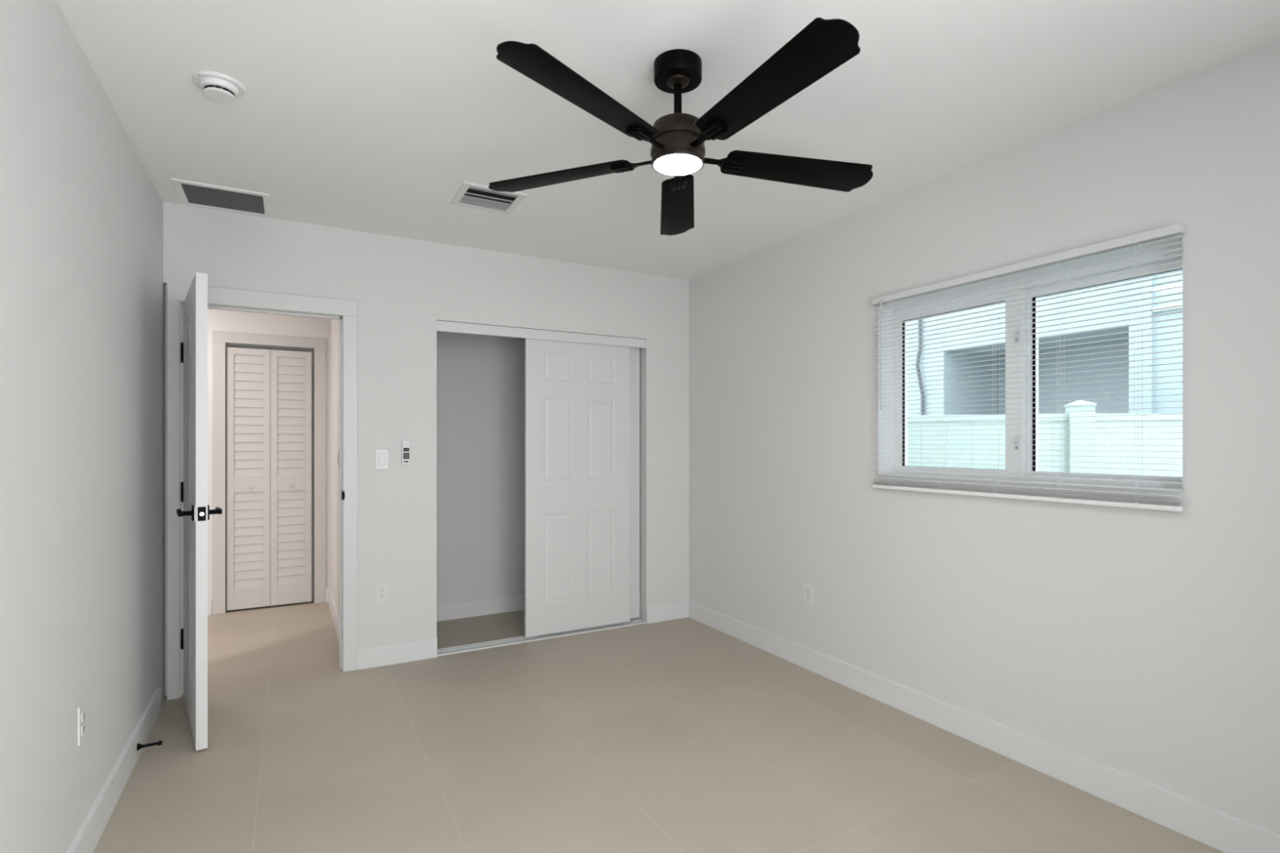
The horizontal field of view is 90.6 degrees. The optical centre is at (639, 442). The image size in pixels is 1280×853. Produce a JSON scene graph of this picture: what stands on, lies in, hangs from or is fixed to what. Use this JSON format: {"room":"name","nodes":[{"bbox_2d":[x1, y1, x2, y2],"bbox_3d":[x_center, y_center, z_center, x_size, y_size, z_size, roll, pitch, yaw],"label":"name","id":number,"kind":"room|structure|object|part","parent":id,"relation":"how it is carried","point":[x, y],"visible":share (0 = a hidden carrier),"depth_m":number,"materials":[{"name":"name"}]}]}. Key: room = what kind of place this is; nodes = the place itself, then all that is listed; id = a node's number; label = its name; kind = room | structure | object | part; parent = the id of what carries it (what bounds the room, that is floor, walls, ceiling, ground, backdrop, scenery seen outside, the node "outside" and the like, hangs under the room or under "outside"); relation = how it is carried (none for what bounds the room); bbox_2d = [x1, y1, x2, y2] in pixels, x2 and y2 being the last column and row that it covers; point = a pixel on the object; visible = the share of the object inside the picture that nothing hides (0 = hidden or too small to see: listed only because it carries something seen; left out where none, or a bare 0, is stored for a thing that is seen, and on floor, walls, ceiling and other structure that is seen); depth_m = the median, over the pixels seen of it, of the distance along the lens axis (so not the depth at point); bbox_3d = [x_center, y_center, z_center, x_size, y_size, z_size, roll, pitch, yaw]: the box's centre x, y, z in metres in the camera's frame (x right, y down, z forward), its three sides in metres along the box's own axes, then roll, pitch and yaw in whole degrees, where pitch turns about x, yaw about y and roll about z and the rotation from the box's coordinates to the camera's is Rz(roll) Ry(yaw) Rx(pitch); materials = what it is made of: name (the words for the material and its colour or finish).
{"room":"empty bedroom","nodes":[
{"label":"empty bedroom","id":0,"kind":"room"},
{"bbox_2d":[0,0,164,852],"bbox_3d":[-1.364,0.043,1.203,0.120,2.475,4.625,0,0,-29],"label":"wall","id":1,"kind":"structure","parent":0,"point":[82,286],"depth_m":1.81,"materials":[{"name":"paint"}]},
{"bbox_2d":[77,699,85,746],"bbox_3d":[-1.683,0.845,1.913,0.008,0.115,0.070,0,0,-29],"label":"electrical outlet","id":2,"kind":"object","parent":1,"relation":"attached to","point":[82,708],"visible":1,"depth_m":1.90,"materials":[{"name":"white plastic"}]},
{"bbox_2d":[81,709,85,722],"bbox_3d":[-1.681,0.826,1.914,0.003,0.029,0.034,0,0,-29],"label":"receptacle","id":3,"kind":"object","parent":2,"relation":"attached to","point":[83,711],"depth_m":1.91,"materials":[{"name":"white plastic"}]},
{"bbox_2d":[81,721,85,735],"bbox_3d":[-1.681,0.865,1.914,0.003,0.029,0.034,0,0,-29],"label":"receptacle","id":4,"kind":"object","parent":2,"relation":"attached to","point":[83,723],"depth_m":1.91,"materials":[{"name":"white plastic"}]},
{"bbox_2d":[66,686,160,852],"bbox_3d":[-1.237,1.220,1.111,0.014,0.119,4.340,0,0,-29],"label":"baseboard","id":5,"kind":"structure","parent":1,"relation":"attached to","point":[88,836],"depth_m":2.24,"materials":[{"name":"paint"}]},
{"bbox_2d":[137,740,162,751],"bbox_3d":[-1.991,1.228,2.575,0.081,0.028,0.028,0,0,-29],"label":"door stop","id":6,"kind":"object","parent":1,"relation":"attached to","point":[140,746],"visible":1,"depth_m":2.57,"materials":[{"name":"black metal"}]},
{"bbox_3d":[-1.997,1.228,2.571,0.066,0.028,0.028,0,0,-29],"label":"rod","id":7,"kind":"part","parent":6,"relation":"part of","materials":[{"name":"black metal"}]},
{"bbox_2d":[207,308,330,612],"bbox_3d":[-3.905,0.043,4.435,3.650,2.475,0.200,0,0,-29],"label":"wall","id":8,"kind":"structure","parent":0,"point":[219,320],"depth_m":4.92,"materials":[{"name":"paint"}]},
{"bbox_2d":[207,598,212,615],"bbox_3d":[-4.317,1.220,4.085,2.590,0.119,0.014,0,0,-29],"label":"baseboard","id":9,"kind":"structure","parent":8,"relation":"attached to","point":[210,600],"depth_m":4.70,"materials":[{"name":"paint"}]},
{"bbox_2d":[212,330,325,614],"bbox_3d":[-2.849,0.224,4.896,0.757,2.112,0.014,0,0,-29],"label":"door frame","id":10,"kind":"structure","parent":8,"relation":"attached to","point":[220,339],"depth_m":4.79,"materials":[{"name":"paint"}]},
{"bbox_2d":[226,342,313,350],"bbox_3d":[-2.858,-0.743,4.917,0.579,0.014,0.020,0,0,-29],"label":"door track","id":11,"kind":"object","parent":8,"relation":"attached to","point":[228,344],"visible":1,"depth_m":4.90,"materials":[{"name":"paint"}]},
{"bbox_2d":[226,346,270,610],"bbox_3d":[-2.985,0.273,4.834,0.282,1.982,0.054,0,0,-29],"label":"door","id":12,"kind":"structure","parent":11,"relation":"hanging from","point":[248,370],"depth_m":4.83,"materials":[{"name":"paint"}]},
{"bbox_2d":[270,350,311,605],"bbox_3d":[-2.736,0.273,4.972,0.282,1.982,0.054,0,0,-29],"label":"door","id":13,"kind":"structure","parent":11,"relation":"hanging from","point":[291,371],"depth_m":4.97,"materials":[{"name":"paint"}]},
{"bbox_2d":[325,586,328,602],"bbox_3d":[-2.510,1.220,5.083,0.019,0.119,0.014,0,0,-29],"label":"baseboard","id":14,"kind":"structure","parent":8,"relation":"attached to","point":[326,588],"depth_m":5.08,"materials":[{"name":"paint"}]},
{"bbox_2d":[330,319,339,617],"bbox_3d":[-1.978,0.043,4.445,0.267,2.475,1.645,0,0,-29],"label":"wall","id":15,"kind":"structure","parent":0,"point":[334,323],"depth_m":4.56,"materials":[{"name":"paint"}]},
{"bbox_2d":[328,586,339,646],"bbox_3d":[-2.101,1.220,4.377,0.014,0.119,1.645,0,0,-29],"label":"baseboard","id":16,"kind":"structure","parent":15,"relation":"attached to","point":[335,618],"depth_m":4.42,"materials":[{"name":"paint"}]},
{"bbox_2d":[337,450,339,467],"bbox_3d":[-2.008,0.110,4.214,0.008,0.115,0.116,0,0,-29],"label":"light switch","id":17,"kind":"object","parent":15,"relation":"attached to","point":[338,451],"visible":1,"depth_m":4.18,"materials":[{"name":"white plastic"}]},
{"bbox_2d":[163,202,688,696],"bbox_3d":[-1.034,0.043,3.958,3.121,2.475,0.120,0,0,-29],"label":"wall","id":18,"kind":"structure","parent":0,"point":[401,287],"depth_m":3.74,"materials":[{"name":"paint"}]},
{"bbox_2d":[166,282,357,700],"bbox_3d":[-2.002,0.241,3.415,0.870,2.077,0.136,0,0,-29],"label":"door frame","id":19,"kind":"structure","parent":18,"relation":"attached to","point":[175,292],"depth_m":3.36,"materials":[{"name":"paint"}]},
{"bbox_2d":[176,272,222,750],"bbox_3d":[-2.057,0.284,2.922,0.152,1.968,0.797,0,0,-39],"label":"door","id":20,"kind":"structure","parent":19,"relation":"attached to","point":[197,512],"depth_m":2.63,"materials":[{"name":"paint"}]},
{"bbox_3d":[-1.913,0.295,2.668,0.056,0.062,0.146,0,0,-39],"label":"handle","id":21,"kind":"part","parent":20,"relation":"part of","materials":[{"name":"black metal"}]},
{"bbox_3d":[-1.811,0.295,2.619,0.028,0.058,0.002,0,0,-39],"label":"latch plate","id":22,"kind":"part","parent":20,"relation":"part of","materials":[{"name":"metal"}]},
{"bbox_3d":[-1.839,0.295,2.729,0.056,0.062,0.146,0,0,-39],"label":"handle","id":23,"kind":"part","parent":20,"relation":"part of","materials":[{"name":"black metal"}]},
{"bbox_2d":[342,490,344,500],"bbox_3d":[-1.651,0.295,3.528,0.014,0.052,0.006,0,0,-29],"label":"strike lip","id":24,"kind":"object","parent":18,"relation":"attached to","point":[343,492],"visible":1,"depth_m":3.52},
{"bbox_2d":[375,448,388,469],"bbox_3d":[-1.482,0.096,3.638,0.070,0.115,0.008,0,0,-29],"label":"light switch","id":25,"kind":"object","parent":18,"relation":"attached to","point":[381,455],"visible":1,"depth_m":3.63,"materials":[{"name":"white plastic"}]},
{"bbox_2d":[375,582,388,603],"bbox_3d":[-1.482,0.860,3.638,0.070,0.115,0.008,0,0,-29],"label":"electrical outlet","id":26,"kind":"object","parent":18,"relation":"attached to","point":[381,588],"visible":1,"depth_m":3.64,"materials":[{"name":"white plastic"}]},
{"bbox_2d":[378,586,385,591],"bbox_3d":[-1.481,0.841,3.636,0.034,0.029,0.003,0,0,-29],"label":"receptacle","id":27,"kind":"object","parent":26,"relation":"attached to","point":[381,588],"depth_m":3.63,"materials":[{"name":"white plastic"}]},
{"bbox_2d":[378,592,385,598],"bbox_3d":[-1.481,0.879,3.636,0.034,0.029,0.003,0,0,-29],"label":"receptacle","id":28,"kind":"object","parent":26,"relation":"attached to","point":[381,595],"depth_m":3.64,"materials":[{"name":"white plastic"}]},
{"bbox_2d":[357,636,437,670],"bbox_3d":[-1.403,1.220,3.678,0.434,0.119,0.014,0,0,-29],"label":"baseboard","id":29,"kind":"structure","parent":18,"relation":"attached to","point":[377,655],"depth_m":3.67,"materials":[{"name":"paint"}]},
{"bbox_2d":[401,440,410,466],"bbox_3d":[-1.364,0.063,3.696,0.052,0.148,0.020,0,0,-29],"label":"remote control","id":30,"kind":"object","parent":18,"relation":"attached to","point":[406,446],"visible":1,"depth_m":3.69,"materials":[{"name":"white plastic"}]},
{"bbox_2d":[436,320,645,348],"bbox_3d":[-0.614,-0.702,4.189,1.438,0.065,0.111,0,0,-29],"label":"closet track","id":31,"kind":"object","parent":18,"relation":"attached to","point":[442,326],"visible":0.98,"depth_m":4.10,"materials":[{"name":"metal"}]},
{"bbox_2d":[524,338,630,637],"bbox_3d":[-0.410,0.274,4.281,0.760,1.972,0.030,0,0,-29],"label":"door","id":32,"kind":"structure","parent":31,"relation":"hanging from","point":[577,395],"depth_m":4.25,"materials":[{"name":"paint"}]},
{"bbox_2d":[630,346,639,618],"bbox_3d":[-0.343,0.272,4.380,0.760,1.968,0.030,0,0,-29],"label":"door","id":33,"kind":"structure","parent":31,"relation":"hanging from","point":[634,352],"depth_m":4.53,"materials":[{"name":"paint"}]},
{"bbox_2d":[646,600,688,623],"bbox_3d":[0.200,1.220,4.563,0.347,0.119,0.014,0,0,-29],"label":"baseboard","id":34,"kind":"structure","parent":18,"relation":"attached to","point":[679,610],"depth_m":4.55,"materials":[{"name":"paint"}]},
{"bbox_2d":[436,331,524,604],"bbox_3d":[-0.989,0.043,4.862,2.168,2.475,0.100,0,0,-29],"label":"wall","id":35,"kind":"structure","parent":0,"point":[480,378],"depth_m":4.69,"materials":[{"name":"paint"}]},
{"bbox_2d":[436,594,524,621],"bbox_3d":[-0.896,1.220,4.849,2.018,0.119,0.014,0,0,-29],"label":"baseboard","id":36,"kind":"structure","parent":35,"relation":"attached to","point":[457,610],"depth_m":4.68,"materials":[{"name":"paint"}]},
{"bbox_2d":[93,600,1225,852],"bbox_3d":[-1.425,1.330,2.126,5.960,0.100,6.700,0,0,-29],"label":"floor","id":37,"kind":"structure","parent":0,"point":[686,735],"depth_m":2.54,"materials":[{"name":"beige tile"}]},
{"bbox_2d":[437,617,645,656],"bbox_3d":[-0.613,1.276,4.186,1.438,0.009,0.108,0,0,-29],"label":"closet track","id":38,"kind":"object","parent":37,"relation":"on","point":[490,644],"visible":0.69,"depth_m":4.10,"materials":[{"name":"metal"}]},
{"bbox_2d":[56,0,1279,279],"bbox_3d":[-1.425,-1.245,2.126,5.960,0.100,6.700,0,0,-29],"label":"ceiling","id":39,"kind":"structure","parent":0,"point":[367,116],"depth_m":2.19,"materials":[{"name":"paint"}]},
{"bbox_2d":[192,71,245,102],"bbox_3d":[-1.401,-1.173,2.111,0.148,0.044,0.148,0,0,-29],"label":"smoke detector","id":40,"kind":"object","parent":39,"relation":"attached to","point":[220,87],"visible":1,"depth_m":2.08,"materials":[{"name":"white plastic"}]},
{"bbox_2d":[170,177,271,217],"bbox_3d":[-2.034,-1.192,3.107,0.386,0.007,0.346,0,0,-29],"label":"ceiling vent","id":41,"kind":"object","parent":39,"relation":"in","point":[189,193],"visible":1,"depth_m":3.09,"materials":[{"name":"metal"}]},
{"bbox_2d":[450,182,527,214],"bbox_3d":[-0.744,-1.192,3.102,0.300,0.014,0.294,0,0,-29],"label":"ceiling vent","id":42,"kind":"object","parent":39,"relation":"in","point":[471,195],"visible":1,"depth_m":3.10,"materials":[{"name":"metal"}]},
{"bbox_3d":[-0.792,-1.194,3.189,0.236,0.010,0.017,0,0,-29],"label":"blade","id":43,"kind":"part","parent":42,"relation":"part of","materials":[{"name":"metal"}]},
{"bbox_3d":[-0.779,-1.194,3.167,0.236,0.010,0.017,0,0,-29],"label":"blade","id":44,"kind":"part","parent":42,"relation":"part of","materials":[{"name":"metal"}]},
{"bbox_3d":[-0.766,-1.194,3.142,0.236,0.010,0.017,0,0,-29],"label":"blade","id":45,"kind":"part","parent":42,"relation":"part of","materials":[{"name":"metal"}]},
{"bbox_3d":[-0.752,-1.194,3.118,0.236,0.010,0.017,0,0,-29],"label":"blade","id":46,"kind":"part","parent":42,"relation":"part of","materials":[{"name":"metal"}]},
{"bbox_3d":[-0.729,-1.190,3.076,0.236,0.010,0.040,0,0,-29],"label":"blade","id":47,"kind":"part","parent":42,"relation":"part of","materials":[{"name":"metal"}]},
{"bbox_3d":[-0.701,-1.193,3.025,0.236,0.010,0.036,0,0,-29],"label":"blade","id":48,"kind":"part","parent":42,"relation":"part of","materials":[{"name":"metal"}]},
{"bbox_2d":[488,17,873,235],"bbox_3d":[0.154,-1.032,1.964,1.320,0.326,1.285,0,0,-29],"label":"ceiling fan","id":49,"kind":"object","parent":39,"relation":"hanging from","point":[677,139],"visible":1,"depth_m":1.91,"materials":[{"name":"black metal"}]},
{"bbox_3d":[-0.277,-0.901,2.153,0.534,0.034,0.142,-1,-2,21],"label":"blade","id":50,"kind":"part","parent":49,"relation":"part of","materials":[{"name":"black wood"}]},
{"bbox_3d":[-0.149,-0.916,1.671,0.142,0.034,0.534,-1,-2,39],"label":"blade","id":51,"kind":"part","parent":49,"relation":"part of","materials":[{"name":"black wood"}]},
{"bbox_3d":[0.143,-0.893,2.424,0.142,0.034,0.534,0,-2,3],"label":"blade","id":52,"kind":"part","parent":49,"relation":"part of","materials":[{"name":"black wood"}]},
{"bbox_2d":[653,154,702,175],"bbox_3d":[0.119,-0.874,2.000,0.152,0.010,0.152,0,0,-29],"label":"diffuser","id":53,"kind":"object","parent":49,"relation":"attached to","point":[664,164],"depth_m":1.98,"materials":[{"name":"white glass"}]},
{"bbox_3d":[0.335,-0.917,1.634,0.142,0.034,0.534,1,-2,-30],"label":"blade","id":54,"kind":"part","parent":49,"relation":"part of","materials":[{"name":"black wood"}]},
{"bbox_3d":[0.530,-0.903,2.108,0.534,0.034,0.142,0,-2,-15],"label":"blade","id":55,"kind":"part","parent":49,"relation":"part of","materials":[{"name":"black wood"}]},
{"bbox_2d":[688,39,1279,834],"bbox_3d":[1.321,0.043,3.128,0.200,2.475,5.800,0,0,-29],"label":"wall","id":56,"kind":"structure","parent":0,"point":[1143,644],"depth_m":2.48,"materials":[{"name":"paint"}]},
{"bbox_2d":[804,583,813,606],"bbox_3d":[0.951,0.861,3.582,0.008,0.115,0.070,0,0,-29],"label":"electrical outlet","id":57,"kind":"object","parent":56,"relation":"attached to","point":[808,589],"visible":1,"depth_m":3.58,"materials":[{"name":"white plastic"}]},
{"bbox_2d":[805,588,810,594],"bbox_3d":[0.950,0.842,3.581,0.003,0.029,0.034,0,0,-29],"label":"receptacle","id":58,"kind":"object","parent":57,"relation":"attached to","point":[807,590],"depth_m":3.58,"materials":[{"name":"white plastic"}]},
{"bbox_2d":[805,595,810,601],"bbox_3d":[0.950,0.880,3.581,0.003,0.029,0.034,0,0,-29],"label":"receptacle","id":59,"kind":"object","parent":57,"relation":"attached to","point":[807,597],"depth_m":3.58,"materials":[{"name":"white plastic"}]},
{"bbox_2d":[688,600,1279,852],"bbox_3d":[1.443,1.220,2.684,0.014,0.119,4.505,0,0,-29],"label":"baseboard","id":60,"kind":"structure","parent":56,"relation":"attached to","point":[1226,833],"depth_m":2.49,"materials":[{"name":"paint"}]},
{"bbox_2d":[877,234,1183,491],"bbox_3d":[1.530,-0.261,2.647,0.099,0.846,1.237,0,0,-29],"label":"window frame","id":61,"kind":"structure","parent":56,"relation":"in","point":[883,435],"depth_m":3.02,"materials":[{"name":"white plastic"}]},
{"bbox_2d":[891,243,1182,488],"bbox_3d":[1.602,-0.261,2.686,0.106,0.846,1.237,0,0,-29],"label":"window","id":62,"kind":"structure","parent":56,"relation":"in","point":[897,437],"depth_m":2.65,"materials":[{"name":"white plastic"}]},
{"bbox_3d":[1.450,-0.253,2.916,0.026,0.772,0.628,0,0,-29],"label":"sash","id":63,"kind":"part","parent":62,"relation":"part of","materials":[{"name":"white plastic"}]},
{"bbox_2d":[871,222,1186,511],"bbox_3d":[1.463,-0.243,2.606,0.054,0.937,1.246,0,0,-29],"label":"window blind","id":64,"kind":"object","parent":62,"relation":"attached to","point":[1175,231],"visible":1,"depth_m":2.42,"materials":[{"name":"plastic"}]},
{"bbox_3d":[1.216,-0.237,3.059,0.028,0.894,0.013,0,0,-29],"label":"ladder cord","id":65,"kind":"part","parent":64,"relation":"part of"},
{"bbox_3d":[1.465,-0.237,2.608,0.028,0.894,0.013,0,0,-29],"label":"ladder cord","id":66,"kind":"part","parent":64,"relation":"part of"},
{"bbox_3d":[1.465,0.216,2.608,0.026,0.017,1.242,0,0,-29],"label":"rail","id":67,"kind":"part","parent":64,"relation":"part of","materials":[{"name":"white plastic"}]},
{"bbox_3d":[1.586,-0.237,2.389,0.028,0.894,0.013,0,0,-29],"label":"ladder cord","id":68,"kind":"part","parent":64,"relation":"part of","materials":[{"name":"white fabric"}]},
{"bbox_3d":[1.707,-0.237,2.170,0.028,0.894,0.013,0,0,-29],"label":"ladder cord","id":69,"kind":"part","parent":64,"relation":"part of","materials":[{"name":"white fabric"}]},
{"label":"outside","id":70,"kind":"structure","parent":0,"visible":0},
{"bbox_3d":[5.015,1.580,6.195,9.232,0.100,18.000,0,0,-29],"label":"ground","id":71,"kind":"structure","parent":70,"visible":0},
{"bbox_2d":[907,271,1182,415],"bbox_3d":[4.442,-0.895,5.879,1.140,4.850,14.000,0,0,-29],"label":"house","id":72,"kind":"structure","parent":71,"relation":"on","point":[991,407],"depth_m":6.38,"materials":[{"name":"paint"}]},
{"bbox_2d":[915,319,924,415],"bbox_3d":[3.155,-0.220,7.042,0.046,3.400,0.196,0,0,-29],"label":"cable","id":73,"kind":"object","parent":72,"relation":"attached to","point":[921,388],"visible":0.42,"depth_m":7.07,"materials":[{"name":"grey plastic"}]},
{"bbox_2d":[907,400,1182,476],"bbox_3d":[2.788,0.630,4.103,3.029,1.800,0.388,0,0,7],"label":"vinyl fence","id":74,"kind":"object","parent":71,"relation":"on","point":[1082,450],"visible":0.24,"depth_m":4.02,"materials":[{"name":"white plastic"}]},
{"bbox_3d":[2.043,0.633,4.229,1.538,1.593,0.022,0,0,17],"label":"fence panel","id":75,"kind":"part","parent":74,"relation":"part of","materials":[{"name":"plastic"}]},
{"bbox_3d":[2.043,-0.161,4.229,1.538,0.045,0.044,0,0,17],"label":"rail","id":76,"kind":"part","parent":74,"relation":"part of","materials":[{"name":"plastic"}]},
{"bbox_3d":[2.777,0.650,4.000,0.132,1.760,0.132,0,0,23],"label":"fence post","id":77,"kind":"part","parent":74,"relation":"part of","materials":[{"name":"plastic"}]},
{"bbox_3d":[3.543,-0.161,4.046,1.534,0.045,0.044,0,0,-3],"label":"rail","id":78,"kind":"part","parent":74,"relation":"part of","materials":[{"name":"plastic"}]},
{"bbox_3d":[3.543,0.633,4.046,1.534,1.593,0.022,0,0,-3],"label":"fence panel","id":79,"kind":"part","parent":74,"relation":"part of","materials":[{"name":"plastic"}]}
]}

